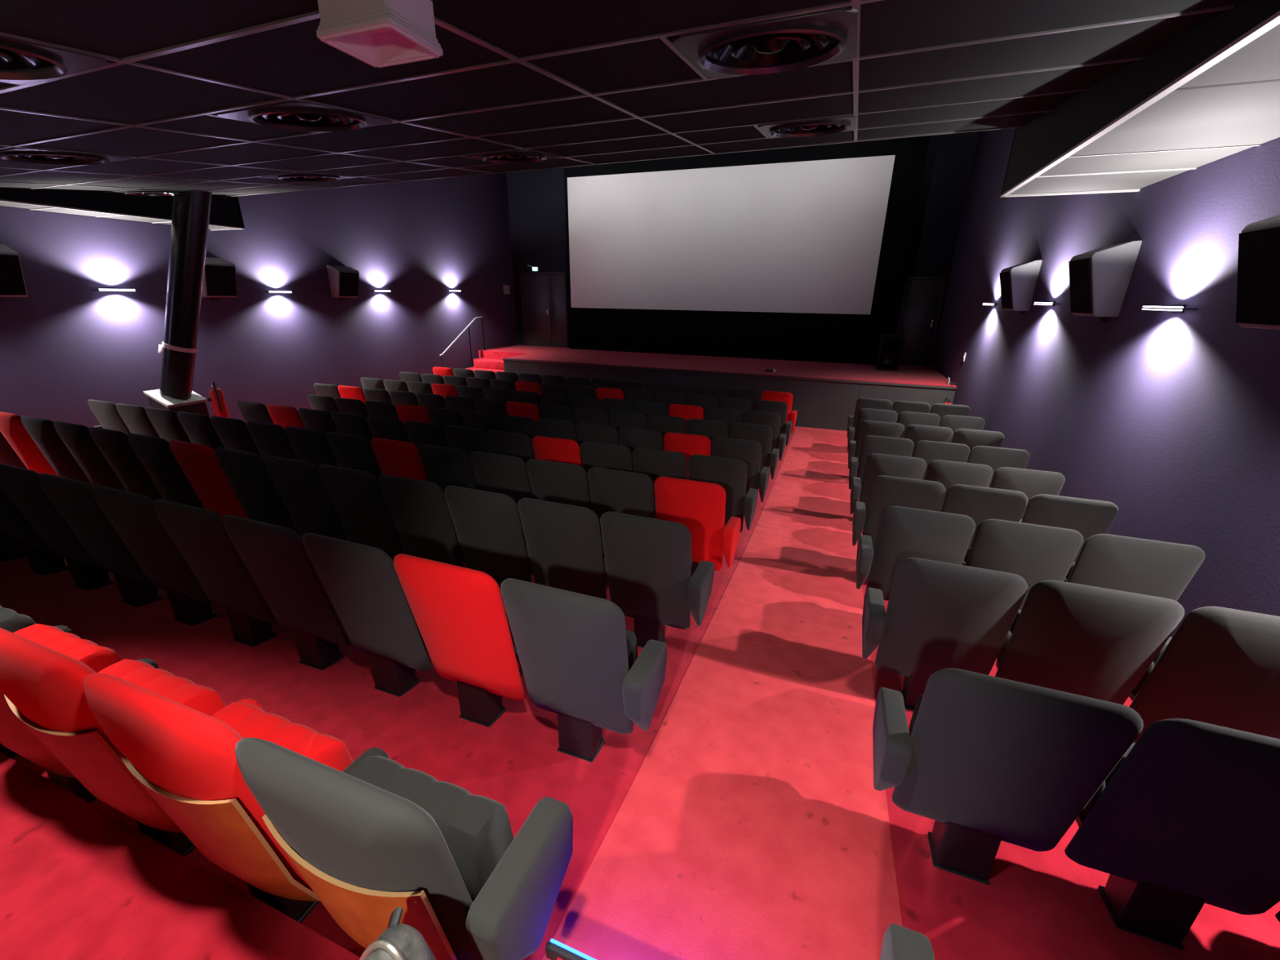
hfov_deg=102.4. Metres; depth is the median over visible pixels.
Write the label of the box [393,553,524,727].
chair
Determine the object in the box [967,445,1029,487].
chair
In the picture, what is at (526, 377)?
chair
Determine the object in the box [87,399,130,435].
chair
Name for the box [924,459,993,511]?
chair
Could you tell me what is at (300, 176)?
ceiling vent
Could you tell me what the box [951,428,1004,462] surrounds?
chair
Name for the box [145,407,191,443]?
chair
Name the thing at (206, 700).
seat cushion
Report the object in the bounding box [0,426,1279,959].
floor
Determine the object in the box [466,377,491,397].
chair
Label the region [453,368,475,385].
chair
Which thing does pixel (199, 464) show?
chair
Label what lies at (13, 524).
chair
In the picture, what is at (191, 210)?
column
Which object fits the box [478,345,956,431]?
stage
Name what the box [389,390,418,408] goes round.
chair
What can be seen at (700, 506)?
chair
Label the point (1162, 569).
chair
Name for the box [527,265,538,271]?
exit sign
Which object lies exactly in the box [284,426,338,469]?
chair
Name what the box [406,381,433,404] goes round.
chair
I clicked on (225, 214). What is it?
soffit
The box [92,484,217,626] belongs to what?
chair
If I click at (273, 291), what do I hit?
wall lamp
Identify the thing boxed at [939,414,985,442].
chair
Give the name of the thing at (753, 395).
chair
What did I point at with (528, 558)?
seat cushion
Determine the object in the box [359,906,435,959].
spotlight
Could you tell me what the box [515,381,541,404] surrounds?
chair
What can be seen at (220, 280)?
grille
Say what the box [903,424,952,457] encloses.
chair
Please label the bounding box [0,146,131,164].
ceiling vent
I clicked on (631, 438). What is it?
chair
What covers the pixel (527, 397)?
chair
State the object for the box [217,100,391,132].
ceiling vent
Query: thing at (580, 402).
chair
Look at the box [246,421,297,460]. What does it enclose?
chair
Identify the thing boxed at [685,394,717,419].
chair
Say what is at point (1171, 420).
wall
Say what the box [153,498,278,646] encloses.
chair
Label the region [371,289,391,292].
wall lamp
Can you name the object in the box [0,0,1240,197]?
ceiling
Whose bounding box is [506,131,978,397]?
wall
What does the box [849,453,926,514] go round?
chair
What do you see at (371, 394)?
chair
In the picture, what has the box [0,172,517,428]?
wall
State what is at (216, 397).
fire extinguisher
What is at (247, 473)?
chair
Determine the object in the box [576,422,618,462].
chair
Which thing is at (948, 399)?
fire extinguisher
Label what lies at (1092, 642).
chair
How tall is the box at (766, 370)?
0.065 m
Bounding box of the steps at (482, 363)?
[465,357,504,379]
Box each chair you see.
[0,411,57,475]
[0,431,27,469]
[0,462,114,590]
[0,485,69,575]
[0,603,35,758]
[0,623,121,803]
[0,627,226,857]
[20,415,92,485]
[38,472,163,607]
[53,421,125,491]
[83,672,353,923]
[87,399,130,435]
[88,426,163,501]
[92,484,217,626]
[115,403,159,437]
[127,433,204,508]
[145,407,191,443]
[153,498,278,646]
[168,440,248,519]
[177,411,224,450]
[210,416,262,457]
[214,447,298,533]
[222,514,351,670]
[234,737,573,959]
[237,400,273,423]
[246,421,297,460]
[263,455,347,541]
[266,404,304,428]
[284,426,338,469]
[298,408,337,435]
[302,532,431,697]
[307,394,339,414]
[314,382,341,399]
[318,464,403,560]
[326,431,382,479]
[331,412,373,441]
[335,397,368,420]
[337,385,365,404]
[360,377,385,389]
[363,387,391,403]
[364,400,399,419]
[367,416,409,442]
[370,437,428,481]
[377,474,464,567]
[382,379,408,393]
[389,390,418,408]
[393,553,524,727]
[395,404,431,439]
[399,372,422,383]
[404,420,448,449]
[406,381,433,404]
[416,392,447,422]
[418,444,478,509]
[421,373,444,393]
[431,383,458,408]
[432,366,453,383]
[443,375,467,395]
[444,425,490,473]
[444,485,533,599]
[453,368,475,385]
[457,385,484,410]
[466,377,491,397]
[470,451,532,523]
[474,369,496,386]
[483,387,511,414]
[486,430,535,481]
[490,378,515,401]
[495,371,519,387]
[497,414,537,455]
[500,577,666,762]
[506,401,539,435]
[511,390,540,418]
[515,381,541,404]
[517,497,608,599]
[518,373,542,393]
[526,458,591,509]
[532,435,582,467]
[535,418,577,443]
[538,404,574,425]
[542,374,566,386]
[569,395,601,424]
[573,407,608,440]
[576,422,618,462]
[580,441,633,490]
[587,466,656,537]
[591,377,616,395]
[595,387,624,409]
[600,511,714,648]
[601,398,634,426]
[608,411,646,444]
[616,380,643,395]
[618,427,663,468]
[624,389,653,413]
[632,447,688,501]
[634,400,667,429]
[646,414,686,450]
[653,476,741,574]
[654,391,684,416]
[663,431,711,479]
[668,404,703,434]
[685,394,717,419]
[686,418,728,456]
[688,454,758,533]
[699,386,729,407]
[704,407,741,438]
[711,437,770,502]
[718,396,751,422]
[728,422,779,479]
[729,388,760,410]
[742,410,786,461]
[752,400,792,445]
[760,391,796,432]
[847,397,892,440]
[847,408,897,455]
[848,420,904,470]
[848,435,913,488]
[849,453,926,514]
[852,475,945,549]
[856,505,975,600]
[862,557,1027,710]
[872,668,1143,884]
[880,923,934,959]
[892,400,930,422]
[897,411,940,438]
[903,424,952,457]
[912,440,969,479]
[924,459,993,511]
[929,403,969,426]
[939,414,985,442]
[941,484,1027,558]
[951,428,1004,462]
[962,519,1083,609]
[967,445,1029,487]
[990,466,1065,519]
[995,580,1184,704]
[1019,493,1118,561]
[1063,533,1204,600]
[1064,718,1279,950]
[1128,606,1279,738]
[1275,911,1279,921]
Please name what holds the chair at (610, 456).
on the floor
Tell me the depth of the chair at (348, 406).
7.33 m
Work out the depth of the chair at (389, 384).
9.43 m
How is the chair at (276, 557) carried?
on the floor
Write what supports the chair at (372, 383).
on the floor
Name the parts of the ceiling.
edge trim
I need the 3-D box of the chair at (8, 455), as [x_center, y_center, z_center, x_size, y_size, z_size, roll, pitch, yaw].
[-6.726,-0.338,5.523,0.626,0.956,0.397,8,21,19]
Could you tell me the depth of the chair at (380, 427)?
5.90 m
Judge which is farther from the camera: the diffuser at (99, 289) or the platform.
the diffuser at (99, 289)
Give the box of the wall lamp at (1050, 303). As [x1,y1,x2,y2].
[1032,301,1059,306]
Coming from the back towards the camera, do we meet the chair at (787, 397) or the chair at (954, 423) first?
the chair at (787, 397)
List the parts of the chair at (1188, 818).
armrest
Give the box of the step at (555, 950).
[545,938,595,959]
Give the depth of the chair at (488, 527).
3.29 m
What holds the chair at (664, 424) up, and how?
on the floor
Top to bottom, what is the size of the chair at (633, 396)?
0.956 m
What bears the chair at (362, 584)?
on the floor
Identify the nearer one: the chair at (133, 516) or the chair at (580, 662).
the chair at (580, 662)
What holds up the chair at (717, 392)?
on the floor
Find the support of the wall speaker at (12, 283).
attached to the wall at (69, 343)
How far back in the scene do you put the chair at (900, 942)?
1.08 m
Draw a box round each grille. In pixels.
[0,254,26,295]
[204,265,236,296]
[339,271,359,296]
[706,36,838,58]
[999,271,1012,308]
[1068,257,1092,313]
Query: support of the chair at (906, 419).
on the floor
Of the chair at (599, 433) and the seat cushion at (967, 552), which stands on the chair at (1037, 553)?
the seat cushion at (967, 552)
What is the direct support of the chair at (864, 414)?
on the floor
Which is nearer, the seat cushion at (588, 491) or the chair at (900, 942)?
the chair at (900, 942)
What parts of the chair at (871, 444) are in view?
armrest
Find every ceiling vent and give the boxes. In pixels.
[0,35,111,84]
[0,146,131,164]
[110,188,185,195]
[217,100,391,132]
[262,172,354,182]
[465,149,560,163]
[671,5,857,78]
[759,115,856,137]
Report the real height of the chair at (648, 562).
0.956 m
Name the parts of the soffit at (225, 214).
soffit panel, soffit panel, soffit panel, soffit panel, edge trim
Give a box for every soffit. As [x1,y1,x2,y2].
[0,187,244,230]
[1000,0,1279,197]
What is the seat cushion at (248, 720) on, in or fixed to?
on the chair at (184, 757)
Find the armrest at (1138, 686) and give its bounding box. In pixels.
[1133,636,1172,694]
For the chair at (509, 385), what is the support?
on the floor
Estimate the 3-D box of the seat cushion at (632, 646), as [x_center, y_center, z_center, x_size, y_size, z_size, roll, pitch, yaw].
[-0.243,0.811,2.346,0.450,0.375,0.157,8,21,19]
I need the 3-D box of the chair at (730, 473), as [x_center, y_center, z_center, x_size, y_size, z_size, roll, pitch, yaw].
[0.763,0.196,4.926,0.667,0.956,0.398,8,21,19]
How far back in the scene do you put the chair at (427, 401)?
8.03 m
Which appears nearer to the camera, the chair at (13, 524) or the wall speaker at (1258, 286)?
the wall speaker at (1258, 286)
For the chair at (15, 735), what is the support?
on the floor
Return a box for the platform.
[0,751,359,959]
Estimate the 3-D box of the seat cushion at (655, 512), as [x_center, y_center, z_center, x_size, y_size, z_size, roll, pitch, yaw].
[-0.088,0.322,4.298,0.450,0.375,0.157,8,21,19]
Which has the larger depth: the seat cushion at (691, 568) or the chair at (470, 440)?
the chair at (470, 440)
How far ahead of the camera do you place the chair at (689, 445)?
5.71 m
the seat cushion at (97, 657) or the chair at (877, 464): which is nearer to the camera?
the seat cushion at (97, 657)
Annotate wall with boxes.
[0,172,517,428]
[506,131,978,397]
[931,128,1279,738]
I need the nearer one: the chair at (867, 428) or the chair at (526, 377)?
the chair at (867, 428)
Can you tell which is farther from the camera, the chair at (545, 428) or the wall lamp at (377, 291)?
the wall lamp at (377, 291)
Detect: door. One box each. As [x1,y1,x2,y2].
[520,271,568,347]
[896,276,947,366]
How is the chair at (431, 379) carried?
on the floor
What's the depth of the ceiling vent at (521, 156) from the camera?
4.62 m
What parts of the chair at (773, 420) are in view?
armrest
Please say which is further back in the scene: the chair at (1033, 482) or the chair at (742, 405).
the chair at (742, 405)
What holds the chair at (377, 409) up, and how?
on the floor
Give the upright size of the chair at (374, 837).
0.956 m
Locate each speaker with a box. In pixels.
[0,244,27,301]
[201,257,237,300]
[326,265,359,299]
[875,333,904,370]
[999,259,1042,314]
[1068,240,1142,322]
[1235,214,1279,329]
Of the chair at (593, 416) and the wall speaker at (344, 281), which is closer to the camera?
the chair at (593, 416)
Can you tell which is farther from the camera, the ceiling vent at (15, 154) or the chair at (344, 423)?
the chair at (344, 423)
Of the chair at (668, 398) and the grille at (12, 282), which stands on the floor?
the chair at (668, 398)
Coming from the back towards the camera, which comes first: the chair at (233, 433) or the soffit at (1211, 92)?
the chair at (233, 433)
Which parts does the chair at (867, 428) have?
armrest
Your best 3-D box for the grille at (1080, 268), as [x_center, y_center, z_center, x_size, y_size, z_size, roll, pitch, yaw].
[3.768,-1.656,4.407,0.130,0.428,0.420,8,21,19]
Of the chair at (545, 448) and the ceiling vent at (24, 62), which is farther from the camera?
the chair at (545, 448)
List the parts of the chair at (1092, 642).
armrest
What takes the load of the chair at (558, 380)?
on the floor
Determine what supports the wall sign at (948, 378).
attached to the wall at (1171, 420)
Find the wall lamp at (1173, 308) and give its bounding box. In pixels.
[1138,304,1196,312]
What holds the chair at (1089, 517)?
on the floor
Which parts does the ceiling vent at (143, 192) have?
plate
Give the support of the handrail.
on the floor
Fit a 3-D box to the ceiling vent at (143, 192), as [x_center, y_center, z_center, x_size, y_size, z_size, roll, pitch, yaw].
[-5.986,-3.579,6.343,0.651,0.170,0.648,8,21,19]
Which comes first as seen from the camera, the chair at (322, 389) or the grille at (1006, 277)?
the grille at (1006, 277)
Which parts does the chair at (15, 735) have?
wood panel, armrest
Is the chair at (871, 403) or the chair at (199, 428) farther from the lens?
the chair at (871, 403)
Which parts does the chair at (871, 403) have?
armrest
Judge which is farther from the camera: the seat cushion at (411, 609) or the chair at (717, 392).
the chair at (717, 392)
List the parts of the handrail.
post, post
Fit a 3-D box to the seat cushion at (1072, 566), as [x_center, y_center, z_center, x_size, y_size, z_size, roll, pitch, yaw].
[2.958,0.733,3.288,0.450,0.375,0.157,8,21,19]
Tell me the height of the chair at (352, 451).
0.956 m
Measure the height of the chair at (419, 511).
0.956 m
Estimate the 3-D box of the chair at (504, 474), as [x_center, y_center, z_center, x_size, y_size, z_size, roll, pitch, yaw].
[-1.173,0.181,4.592,0.586,0.956,0.398,8,21,19]
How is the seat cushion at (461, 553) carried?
on the chair at (419, 511)
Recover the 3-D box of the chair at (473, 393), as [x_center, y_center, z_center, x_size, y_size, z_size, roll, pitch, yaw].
[-2.929,-1.220,9.201,0.586,0.956,0.398,8,21,19]
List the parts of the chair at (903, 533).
armrest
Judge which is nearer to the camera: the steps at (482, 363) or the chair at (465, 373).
the chair at (465, 373)
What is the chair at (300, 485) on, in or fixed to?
on the floor
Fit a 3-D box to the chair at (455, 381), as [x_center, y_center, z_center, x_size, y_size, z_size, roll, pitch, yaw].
[-3.632,-1.646,10.417,0.586,0.956,0.398,8,21,19]
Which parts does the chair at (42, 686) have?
backrest, wood panel, armrest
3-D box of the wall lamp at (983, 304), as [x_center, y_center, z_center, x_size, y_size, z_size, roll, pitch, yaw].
[5.245,-2.632,7.711,0.135,0.050,0.400,8,21,19]
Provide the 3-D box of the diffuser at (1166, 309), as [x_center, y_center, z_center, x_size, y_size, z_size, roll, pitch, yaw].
[3.548,-1.159,3.503,0.065,0.008,0.360,8,21,19]
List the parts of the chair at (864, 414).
armrest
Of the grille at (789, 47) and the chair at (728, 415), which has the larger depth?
the chair at (728, 415)
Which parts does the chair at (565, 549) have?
armrest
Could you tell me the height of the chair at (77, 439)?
0.956 m
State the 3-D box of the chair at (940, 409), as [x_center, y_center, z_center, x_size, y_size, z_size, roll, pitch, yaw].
[4.930,-0.792,8.402,0.586,0.956,0.398,8,21,19]
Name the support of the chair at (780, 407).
on the floor
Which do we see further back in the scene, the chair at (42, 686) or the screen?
the screen
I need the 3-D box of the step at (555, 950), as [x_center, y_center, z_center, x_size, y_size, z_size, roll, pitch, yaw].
[0.080,1.485,1.097,0.900,0.154,0.502,8,21,19]
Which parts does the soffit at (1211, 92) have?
edge trim, soffit panel, soffit panel, soffit panel, soffit panel, soffit panel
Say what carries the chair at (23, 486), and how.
on the floor
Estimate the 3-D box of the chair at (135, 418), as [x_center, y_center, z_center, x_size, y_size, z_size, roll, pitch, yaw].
[-5.850,-0.469,6.222,0.586,0.956,0.398,8,21,19]
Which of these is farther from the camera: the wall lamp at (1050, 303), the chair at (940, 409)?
the chair at (940, 409)
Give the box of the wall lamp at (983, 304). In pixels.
[982,302,996,306]
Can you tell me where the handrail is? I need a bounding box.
[439,315,484,367]
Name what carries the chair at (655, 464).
on the floor
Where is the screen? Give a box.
[564,135,929,364]
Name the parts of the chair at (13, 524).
backrest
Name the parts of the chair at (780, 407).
armrest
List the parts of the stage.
panel, panel, panel, panel, panel, panel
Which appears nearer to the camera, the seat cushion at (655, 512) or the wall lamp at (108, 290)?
the seat cushion at (655, 512)
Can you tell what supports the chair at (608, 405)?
on the floor
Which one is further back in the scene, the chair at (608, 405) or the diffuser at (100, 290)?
the chair at (608, 405)
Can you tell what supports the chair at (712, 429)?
on the floor
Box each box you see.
[315,0,443,67]
[764,368,775,372]
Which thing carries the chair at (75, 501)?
on the floor
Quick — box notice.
[502,284,510,294]
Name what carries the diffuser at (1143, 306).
attached to the wall lamp at (1173, 308)
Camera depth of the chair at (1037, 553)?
3.13 m
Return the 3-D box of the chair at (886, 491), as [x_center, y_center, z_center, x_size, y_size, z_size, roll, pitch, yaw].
[2.190,0.383,4.470,0.626,0.956,0.397,8,21,19]
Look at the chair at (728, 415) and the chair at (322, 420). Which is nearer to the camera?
the chair at (322, 420)
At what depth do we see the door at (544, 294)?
15.04 m
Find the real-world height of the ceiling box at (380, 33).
0.145 m
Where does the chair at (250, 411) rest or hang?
on the floor
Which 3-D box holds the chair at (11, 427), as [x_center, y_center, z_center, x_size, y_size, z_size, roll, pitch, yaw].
[-6.188,-0.263,5.336,0.586,0.956,0.398,8,21,19]
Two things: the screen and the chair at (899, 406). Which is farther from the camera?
the screen
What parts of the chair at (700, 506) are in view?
armrest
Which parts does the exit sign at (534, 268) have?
panel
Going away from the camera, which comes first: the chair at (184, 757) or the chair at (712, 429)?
the chair at (184, 757)
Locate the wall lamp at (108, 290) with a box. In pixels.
[98,288,137,292]
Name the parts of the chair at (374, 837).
wood panel, armrest, armrest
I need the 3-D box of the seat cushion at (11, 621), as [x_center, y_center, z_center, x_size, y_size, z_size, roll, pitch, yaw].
[-2.647,0.685,2.125,0.450,0.375,0.157,8,21,19]
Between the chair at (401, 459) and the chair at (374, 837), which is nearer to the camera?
the chair at (374, 837)
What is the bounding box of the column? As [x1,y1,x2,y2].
[142,191,212,417]
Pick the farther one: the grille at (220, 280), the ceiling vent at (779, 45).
the grille at (220, 280)
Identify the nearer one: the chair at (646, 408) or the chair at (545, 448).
the chair at (545, 448)
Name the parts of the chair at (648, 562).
armrest, backrest, armrest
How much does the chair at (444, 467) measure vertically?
0.956 m
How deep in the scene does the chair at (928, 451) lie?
5.72 m
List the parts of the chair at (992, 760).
armrest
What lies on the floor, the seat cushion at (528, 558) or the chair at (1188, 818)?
the chair at (1188, 818)
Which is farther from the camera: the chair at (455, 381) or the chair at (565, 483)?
the chair at (455, 381)
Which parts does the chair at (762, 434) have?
armrest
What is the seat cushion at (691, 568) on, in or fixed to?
on the chair at (648, 562)
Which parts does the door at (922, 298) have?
frame, frame, handle, frame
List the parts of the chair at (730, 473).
armrest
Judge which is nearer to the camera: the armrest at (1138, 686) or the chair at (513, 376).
the armrest at (1138, 686)
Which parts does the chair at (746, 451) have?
armrest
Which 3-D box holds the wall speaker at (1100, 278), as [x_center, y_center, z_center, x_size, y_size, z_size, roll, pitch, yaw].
[3.853,-1.670,4.368,0.311,0.619,0.460,8,21,19]
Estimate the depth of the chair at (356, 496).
3.65 m
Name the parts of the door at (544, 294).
frame, frame, frame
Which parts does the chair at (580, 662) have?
armrest, backrest, armrest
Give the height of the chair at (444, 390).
0.956 m
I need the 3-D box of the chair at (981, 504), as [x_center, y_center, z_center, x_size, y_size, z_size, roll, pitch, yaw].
[2.728,0.458,4.282,0.586,0.956,0.398,8,21,19]
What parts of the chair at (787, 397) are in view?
armrest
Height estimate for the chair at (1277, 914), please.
0.956 m
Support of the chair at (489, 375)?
on the floor
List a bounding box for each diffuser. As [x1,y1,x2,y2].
[98,288,134,289]
[99,289,135,291]
[1142,306,1183,307]
[1142,308,1182,311]
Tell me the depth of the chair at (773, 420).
7.29 m
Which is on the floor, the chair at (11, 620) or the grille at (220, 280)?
the chair at (11, 620)
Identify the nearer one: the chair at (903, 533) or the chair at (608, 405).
the chair at (903, 533)
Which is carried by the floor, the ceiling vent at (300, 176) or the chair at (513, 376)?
the chair at (513, 376)
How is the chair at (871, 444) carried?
on the floor
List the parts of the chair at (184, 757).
wood panel, armrest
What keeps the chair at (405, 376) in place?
on the floor
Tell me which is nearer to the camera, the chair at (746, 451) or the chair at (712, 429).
the chair at (746, 451)
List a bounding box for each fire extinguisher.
[207,382,229,417]
[943,396,951,404]
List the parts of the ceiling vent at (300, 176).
plate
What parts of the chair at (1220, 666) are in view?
armrest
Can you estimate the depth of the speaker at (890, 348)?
11.18 m
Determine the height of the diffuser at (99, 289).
0.008 m
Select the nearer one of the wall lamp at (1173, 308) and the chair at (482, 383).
the wall lamp at (1173, 308)
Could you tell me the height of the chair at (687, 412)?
0.956 m
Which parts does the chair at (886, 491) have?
armrest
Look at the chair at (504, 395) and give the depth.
8.70 m
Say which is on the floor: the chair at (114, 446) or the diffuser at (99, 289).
the chair at (114, 446)
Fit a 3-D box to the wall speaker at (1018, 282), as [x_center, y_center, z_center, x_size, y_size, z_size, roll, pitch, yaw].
[4.660,-2.387,6.399,0.311,0.619,0.460,8,21,19]
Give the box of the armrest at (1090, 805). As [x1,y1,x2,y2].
[1081,742,1135,819]
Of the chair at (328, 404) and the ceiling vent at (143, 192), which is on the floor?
the chair at (328, 404)
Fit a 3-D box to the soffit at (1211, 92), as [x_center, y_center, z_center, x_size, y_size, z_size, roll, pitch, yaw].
[2.017,-1.418,0.201,0.964,0.938,9.054,8,21,19]
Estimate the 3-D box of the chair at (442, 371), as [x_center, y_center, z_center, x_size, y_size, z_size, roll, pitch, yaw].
[-4.353,-2.084,11.636,0.626,0.956,0.397,8,21,19]
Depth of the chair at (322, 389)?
8.75 m
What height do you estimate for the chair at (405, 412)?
0.956 m
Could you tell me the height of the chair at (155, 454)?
0.956 m
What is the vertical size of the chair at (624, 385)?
0.956 m
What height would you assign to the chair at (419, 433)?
0.956 m
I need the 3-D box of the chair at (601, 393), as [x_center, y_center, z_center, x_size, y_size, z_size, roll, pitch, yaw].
[-0.514,-1.212,9.331,0.586,0.956,0.398,8,21,19]
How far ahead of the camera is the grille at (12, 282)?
5.88 m
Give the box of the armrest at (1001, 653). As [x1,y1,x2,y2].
[996,609,1021,662]
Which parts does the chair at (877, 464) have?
armrest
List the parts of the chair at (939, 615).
armrest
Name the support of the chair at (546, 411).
on the floor
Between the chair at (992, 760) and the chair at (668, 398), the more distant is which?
the chair at (668, 398)
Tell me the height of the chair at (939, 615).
0.956 m
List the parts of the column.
plate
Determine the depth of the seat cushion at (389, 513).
3.85 m
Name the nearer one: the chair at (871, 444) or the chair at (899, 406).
the chair at (871, 444)
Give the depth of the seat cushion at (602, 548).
3.30 m
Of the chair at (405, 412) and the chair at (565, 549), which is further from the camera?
the chair at (405, 412)
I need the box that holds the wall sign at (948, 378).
[946,377,955,385]
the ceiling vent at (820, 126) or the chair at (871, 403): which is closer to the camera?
the ceiling vent at (820, 126)
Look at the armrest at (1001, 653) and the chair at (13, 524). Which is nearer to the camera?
the armrest at (1001, 653)
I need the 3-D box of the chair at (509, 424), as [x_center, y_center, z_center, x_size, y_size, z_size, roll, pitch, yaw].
[-1.531,-0.401,6.737,0.586,0.956,0.398,8,21,19]
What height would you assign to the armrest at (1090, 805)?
0.375 m
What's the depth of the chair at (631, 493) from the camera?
3.95 m
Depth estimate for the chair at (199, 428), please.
5.57 m
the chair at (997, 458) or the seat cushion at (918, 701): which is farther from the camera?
the chair at (997, 458)
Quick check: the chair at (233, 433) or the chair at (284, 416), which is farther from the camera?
the chair at (284, 416)
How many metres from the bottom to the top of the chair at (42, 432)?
0.956 m
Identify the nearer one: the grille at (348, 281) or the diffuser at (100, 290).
the diffuser at (100, 290)
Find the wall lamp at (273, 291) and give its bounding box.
[265,290,293,293]
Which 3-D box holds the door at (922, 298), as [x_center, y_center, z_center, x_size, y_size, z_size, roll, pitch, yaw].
[6.410,-3.630,11.858,0.840,1.959,0.096,8,21,19]
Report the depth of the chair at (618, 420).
6.95 m
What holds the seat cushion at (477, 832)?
on the chair at (374, 837)
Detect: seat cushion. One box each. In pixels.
[0,605,35,632]
[13,623,121,672]
[97,658,226,715]
[210,702,353,771]
[349,755,514,902]
[389,513,403,549]
[410,608,424,642]
[448,511,464,562]
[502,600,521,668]
[520,523,531,575]
[588,490,591,505]
[600,537,608,584]
[626,629,637,670]
[653,500,656,515]
[690,557,693,577]
[908,693,923,736]
[964,547,970,561]
[1065,561,1075,580]
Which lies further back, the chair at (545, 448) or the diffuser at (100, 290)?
the diffuser at (100, 290)
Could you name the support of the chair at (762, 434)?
on the floor
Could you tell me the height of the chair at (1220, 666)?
0.956 m
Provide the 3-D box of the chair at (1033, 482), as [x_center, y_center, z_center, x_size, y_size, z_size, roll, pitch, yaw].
[3.584,0.304,4.975,0.586,0.956,0.398,8,21,19]
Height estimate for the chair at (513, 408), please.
0.956 m
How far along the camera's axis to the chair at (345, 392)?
8.57 m
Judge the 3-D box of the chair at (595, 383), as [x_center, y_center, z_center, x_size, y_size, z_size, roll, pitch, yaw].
[-0.697,-1.575,10.363,0.586,0.956,0.398,8,21,19]
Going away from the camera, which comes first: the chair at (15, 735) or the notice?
the chair at (15, 735)
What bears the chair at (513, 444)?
on the floor
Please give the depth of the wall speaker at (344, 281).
9.80 m
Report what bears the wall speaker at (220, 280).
attached to the wall at (69, 343)

